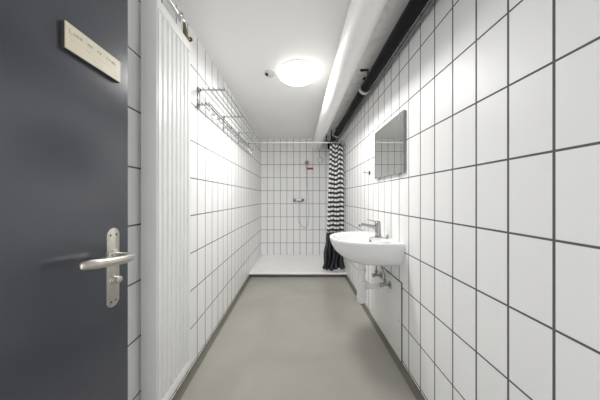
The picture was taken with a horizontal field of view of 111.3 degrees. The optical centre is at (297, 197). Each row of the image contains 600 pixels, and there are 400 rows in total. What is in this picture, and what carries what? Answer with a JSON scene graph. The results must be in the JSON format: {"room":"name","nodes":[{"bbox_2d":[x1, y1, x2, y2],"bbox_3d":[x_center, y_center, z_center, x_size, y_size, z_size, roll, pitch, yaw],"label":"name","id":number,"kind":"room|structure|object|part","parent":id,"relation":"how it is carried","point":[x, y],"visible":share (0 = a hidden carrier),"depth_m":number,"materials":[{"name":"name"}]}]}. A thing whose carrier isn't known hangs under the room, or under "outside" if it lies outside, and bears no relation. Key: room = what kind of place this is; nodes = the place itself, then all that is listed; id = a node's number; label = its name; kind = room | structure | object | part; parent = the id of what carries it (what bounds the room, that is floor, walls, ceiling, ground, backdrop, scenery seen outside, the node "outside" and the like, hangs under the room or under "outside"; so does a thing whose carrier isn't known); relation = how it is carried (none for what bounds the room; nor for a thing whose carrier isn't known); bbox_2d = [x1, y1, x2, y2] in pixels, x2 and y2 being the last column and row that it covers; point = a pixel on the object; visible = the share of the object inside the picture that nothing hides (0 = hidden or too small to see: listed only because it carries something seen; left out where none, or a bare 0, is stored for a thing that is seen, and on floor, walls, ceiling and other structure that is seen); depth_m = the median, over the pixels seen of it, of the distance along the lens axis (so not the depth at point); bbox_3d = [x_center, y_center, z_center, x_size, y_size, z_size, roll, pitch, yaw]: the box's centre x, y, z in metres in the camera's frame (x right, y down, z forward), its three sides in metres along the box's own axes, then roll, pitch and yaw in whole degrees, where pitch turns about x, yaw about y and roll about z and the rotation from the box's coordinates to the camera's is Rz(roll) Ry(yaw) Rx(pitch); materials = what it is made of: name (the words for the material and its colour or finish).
{"room":"shower room","nodes":[
{"label":"shower room","id":0,"kind":"room"},
{"bbox_2d":[128,0,260,399],"bbox_3d":[-0.768,0.021,1.865,0.120,2.288,4.370,0,0,0],"label":"wall","id":1,"kind":"structure","parent":0,"point":[225,177],"depth_m":1.59,"materials":[{"name":"tile"}]},
{"bbox_2d":[141,0,189,399],"bbox_3d":[-0.663,0.046,1.048,0.088,1.886,0.288,0,0,0],"label":"radiator","id":2,"kind":"object","parent":1,"relation":"attached to","point":[165,50],"visible":1,"depth_m":0.96,"materials":[{"name":"metal"}]},
{"bbox_3d":[-0.657,0.046,0.906,0.070,1.886,0.005,0,0,0],"label":"panel","id":3,"kind":"part","parent":2,"relation":"part of","materials":[{"name":"metal"}]},
{"bbox_2d":[167,0,192,41],"bbox_3d":[-0.673,-0.971,0.527,0.069,0.150,1.451,0,0,0],"label":"pipe","id":4,"kind":"object","parent":1,"relation":"attached to","point":[179,14],"visible":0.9,"depth_m":1.14,"materials":[{"name":"silver metal"}]},
{"bbox_2d":[172,275,250,399],"bbox_3d":[-0.692,1.150,1.412,0.032,0.030,3.224,0,0,0],"label":"baseboard","id":5,"kind":"structure","parent":1,"relation":"attached to","point":[178,395],"depth_m":1.54,"materials":[{"name":"plastic"}]},
{"bbox_2d":[198,87,261,153],"bbox_3d":[-0.610,-0.697,2.188,0.196,0.174,1.485,0,0,0],"label":"towel rack","id":6,"kind":"object","parent":1,"relation":"attached to","point":[199,89],"visible":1,"depth_m":1.82,"materials":[{"name":"metal"}]},
{"bbox_3d":[-0.610,-0.711,1.459,0.196,0.147,0.020,0,0,0],"label":"arm","id":7,"kind":"part","parent":6,"relation":"part of","materials":[{"name":"metal"}]},
{"bbox_3d":[-0.672,-0.774,2.188,0.007,0.008,1.485,0,0,0],"label":"rod","id":8,"kind":"part","parent":6,"relation":"part of","materials":[{"name":"metal"}]},
{"bbox_3d":[-0.650,-0.669,2.188,0.007,0.008,1.485,0,0,0],"label":"rod","id":9,"kind":"part","parent":6,"relation":"part of","materials":[{"name":"metal"}]},
{"bbox_3d":[-0.634,-0.774,2.188,0.007,0.008,1.485,0,0,0],"label":"rod","id":10,"kind":"part","parent":6,"relation":"part of","materials":[{"name":"metal"}]},
{"bbox_3d":[-0.628,-0.669,2.188,0.007,0.008,1.485,0,0,0],"label":"rod","id":11,"kind":"part","parent":6,"relation":"part of","materials":[{"name":"metal"}]},
{"bbox_3d":[-0.610,-0.711,1.945,0.196,0.147,0.020,0,0,0],"label":"arm","id":12,"kind":"part","parent":6,"relation":"part of","materials":[{"name":"metal"}]},
{"bbox_3d":[-0.596,-0.774,2.188,0.007,0.008,1.485,0,0,0],"label":"rod","id":13,"kind":"part","parent":6,"relation":"part of","materials":[{"name":"metal"}]},
{"bbox_3d":[-0.558,-0.774,2.188,0.007,0.008,1.485,0,0,0],"label":"rod","id":14,"kind":"part","parent":6,"relation":"part of","materials":[{"name":"metal"}]},
{"bbox_3d":[-0.520,-0.774,2.188,0.007,0.008,1.485,0,0,0],"label":"rod","id":15,"kind":"part","parent":6,"relation":"part of","materials":[{"name":"metal"}]},
{"bbox_2d":[173,0,408,138],"bbox_3d":[0.005,-1.173,1.865,1.666,0.100,4.370,0,0,0],"label":"ceiling","id":16,"kind":"structure","parent":0,"point":[243,39],"depth_m":1.54,"materials":[{"name":"paint"}]},
{"bbox_2d":[264,70,274,77],"bbox_3d":[-0.252,-1.108,1.855,0.100,0.030,0.100,0,0,0],"label":"ceiling sensor","id":17,"kind":"object","parent":16,"relation":"attached to","point":[268,73],"visible":1,"depth_m":1.83,"materials":[{"name":"plastic"}]},
{"bbox_2d":[278,59,316,85],"bbox_3d":[0.000,-1.086,1.830,0.350,0.074,0.350,0,0,0],"label":"ceiling light","id":18,"kind":"object","parent":16,"relation":"attached to","point":[293,72],"visible":1,"depth_m":1.75,"materials":[{"name":"white glass"}]},
{"bbox_2d":[312,0,387,150],"bbox_3d":[0.352,-1.006,1.865,0.173,0.232,4.130,0,0,0],"label":"pipe","id":19,"kind":"object","parent":16,"relation":"hanging from","point":[363,16],"visible":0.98,"depth_m":1.30,"materials":[{"name":"paint"}]},
{"bbox_2d":[261,139,330,254],"bbox_3d":[0.005,0.021,3.990,1.426,2.288,0.120,0,0,0],"label":"wall","id":20,"kind":"structure","parent":0,"point":[284,174],"depth_m":3.93,"materials":[{"name":"tile"}]},
{"bbox_2d":[297,161,308,227],"bbox_3d":[0.102,-0.059,3.882,0.232,1.271,0.095,0,0,0],"label":"shower","id":21,"kind":"object","parent":20,"relation":"attached to","point":[306,162],"visible":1,"depth_m":3.89,"materials":[{"name":"metal"}]},
{"bbox_2d":[180,277,416,399],"bbox_3d":[0.005,1.215,1.865,1.666,0.100,4.370,0,0,0],"label":"floor","id":22,"kind":"structure","parent":0,"point":[284,338],"depth_m":1.57,"materials":[{"name":"concrete"}]},
{"bbox_2d":[249,255,346,274],"bbox_3d":[0.005,1.133,3.454,1.424,0.065,0.949,0,0,0],"label":"shower tray","id":23,"kind":"object","parent":22,"relation":"on","point":[266,264],"visible":0.76,"depth_m":3.28,"materials":[{"name":"ceramic"}]},
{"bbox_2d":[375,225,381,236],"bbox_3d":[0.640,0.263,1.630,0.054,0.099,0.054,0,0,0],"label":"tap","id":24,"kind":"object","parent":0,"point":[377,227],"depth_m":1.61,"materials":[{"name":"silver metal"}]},
{"bbox_2d":[336,0,599,399],"bbox_3d":[0.777,0.021,1.865,0.120,2.288,4.370,0,0,0],"label":"wall","id":25,"kind":"structure","parent":0,"point":[494,209],"depth_m":0.76,"materials":[{"name":"tile"}]},
{"bbox_2d":[250,275,345,276],"bbox_3d":[0.005,1.152,3.008,1.426,0.026,0.032,0,0,0],"label":"trim","id":26,"kind":"structure","parent":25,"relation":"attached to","point":[250,275],"depth_m":3.02,"materials":[{"name":"plastic"}]},
{"bbox_2d":[249,141,346,143],"bbox_3d":[0.005,-0.810,3.020,1.424,0.052,0.052,0,0,0],"label":"shower rail","id":27,"kind":"object","parent":25,"relation":"attached to","point":[345,142],"visible":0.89,"depth_m":3.01,"materials":[{"name":"white metal"}]},
{"bbox_2d":[322,141,344,270],"bbox_3d":[0.533,0.118,3.027,0.337,1.893,0.158,0,0,0],"label":"shower curtain","id":28,"kind":"object","parent":27,"relation":"hanging from","point":[333,259],"visible":0.92,"depth_m":3.00,"materials":[{"name":"fabric"}]},
{"bbox_3d":[0.533,0.787,3.026,0.331,0.555,0.152,0,0,0],"label":"dark panel","id":29,"kind":"part","parent":28,"relation":"part of","materials":[{"name":"grey fabric"}]},
{"bbox_3d":[0.557,-0.140,3.025,0.258,1.300,0.100,0,0,0],"label":"striped panel","id":30,"kind":"part","parent":28,"relation":"part of","materials":[{"name":"fabric"}]},
{"bbox_2d":[330,231,404,265],"bbox_3d":[0.487,0.407,1.635,0.459,0.191,0.532,0,0,0],"label":"washbasin","id":31,"kind":"object","parent":25,"relation":"attached to","point":[355,246],"visible":0.97,"depth_m":1.43,"materials":[{"name":"ceramic"}]},
{"bbox_2d":[358,219,381,236],"bbox_3d":[0.574,0.242,1.630,0.186,0.141,0.054,0,0,0],"label":"tap","id":32,"kind":"object","parent":31,"relation":"on","point":[377,226],"visible":1,"depth_m":1.62,"materials":[{"name":"silver metal"}]},
{"bbox_3d":[0.557,0.229,1.630,0.152,0.051,0.033,0,0,0],"label":"spout","id":33,"kind":"part","parent":32,"relation":"part of","materials":[{"name":"silver metal"}]},
{"bbox_3d":[0.606,0.194,1.630,0.109,0.043,0.046,0,0,0],"label":"lever","id":34,"kind":"part","parent":32,"relation":"part of","materials":[{"name":"silver metal"}]},
{"bbox_2d":[356,263,388,303],"bbox_3d":[0.590,0.669,1.635,0.240,0.332,0.075,0,0,0],"label":"trap","id":35,"kind":"object","parent":31,"relation":"attached to","point":[362,285],"visible":0.88,"depth_m":1.61,"materials":[{"name":"white plastic"}]},
{"bbox_2d":[356,278,365,303],"bbox_3d":[0.508,0.744,1.635,0.076,0.182,0.075,0,0,0],"label":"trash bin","id":36,"kind":"object","parent":35,"relation":"on","point":[361,282],"depth_m":1.61,"materials":[{"name":"white plastic"}]},
{"bbox_2d":[372,266,381,278],"bbox_3d":[0.671,0.595,1.717,0.077,0.191,0.111,0,0,0],"label":"angle valve","id":37,"kind":"object","parent":25,"relation":"attached to","point":[375,274],"visible":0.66,"depth_m":1.74,"materials":[{"name":"silver metal"}]},
{"bbox_2d":[345,275,424,399],"bbox_3d":[0.702,1.150,1.412,0.032,0.030,3.224,0,0,0],"label":"baseboard","id":38,"kind":"structure","parent":25,"relation":"attached to","point":[418,395],"depth_m":1.50,"materials":[{"name":"plastic"}]},
{"bbox_2d":[379,266,391,288],"bbox_3d":[0.671,0.600,1.590,0.077,0.198,0.079,0,0,0],"label":"angle valve","id":39,"kind":"object","parent":25,"relation":"attached to","point":[382,284],"visible":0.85,"depth_m":1.57,"materials":[{"name":"silver metal"}]},
{"bbox_2d":[371,265,401,361],"bbox_3d":[0.713,0.859,1.694,0.008,0.547,0.581,0,0,0],"label":"access panel","id":40,"kind":"object","parent":25,"relation":"attached to","point":[386,307],"visible":0.83,"depth_m":1.59,"materials":[{"name":"plastic"}]},
{"bbox_2d":[375,110,405,178],"bbox_3d":[0.707,-0.370,1.609,0.020,0.423,0.508,0,0,0],"label":"wall mirror","id":41,"kind":"object","parent":25,"relation":"attached to","point":[390,140],"visible":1,"depth_m":1.53,"materials":[{"name":"clear glass"}]},
{"bbox_3d":[0.005,0.021,-0.260,1.426,2.288,0.120,0,0,0],"label":"wall","id":42,"kind":"structure","parent":0,"visible":0},
{"bbox_2d":[0,0,134,399],"bbox_3d":[-0.540,0.139,0.251,0.120,2.037,0.852,0,0,0],"label":"door","id":43,"kind":"structure","parent":42,"relation":"in","point":[65,256],"depth_m":0.48,"materials":[{"name":"paint"}]},
{"bbox_2d":[61,20,119,82],"bbox_3d":[-0.554,-0.387,0.560,0.011,0.065,0.152,0,0,0],"label":"door sign","id":44,"kind":"object","parent":43,"relation":"attached to","point":[73,41],"visible":1,"depth_m":0.54,"materials":[{"name":"beige wood"}]},
{"bbox_3d":[-0.519,0.170,0.555,0.077,0.037,0.160,0,0,0],"label":"lever handle","id":45,"kind":"part","parent":43,"relation":"part of","materials":[{"name":"metal"}]},
{"bbox_3d":[-0.558,0.211,0.620,0.003,0.238,0.042,0,0,0],"label":"handle plate","id":46,"kind":"part","parent":43,"relation":"part of","materials":[{"name":"metal"}]},
{"bbox_2d":[327,0,428,148],"bbox_3d":[0.614,-0.990,1.865,0.122,0.160,4.130,0,0,0],"label":"pipe","id":47,"kind":"object","parent":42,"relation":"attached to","point":[413,8],"visible":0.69,"depth_m":1.40,"materials":[{"name":"black metal"}]},
{"bbox_2d":[358,77,370,94],"bbox_3d":[0.626,-1.048,1.930,0.119,0.150,0.040,0,0,0],"label":"clamp","id":48,"kind":"object","parent":47,"relation":"attached to","point":[359,87],"visible":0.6,"depth_m":1.92,"materials":[{"name":"metal"}]},
{"bbox_2d":[334,0,435,143],"bbox_3d":[0.688,-0.998,1.865,0.025,0.025,4.130,0,0,0],"label":"pipe","id":49,"kind":"object","parent":42,"relation":"attached to","point":[431,3],"visible":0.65,"depth_m":1.40,"materials":[{"name":"white metal"}]}
]}

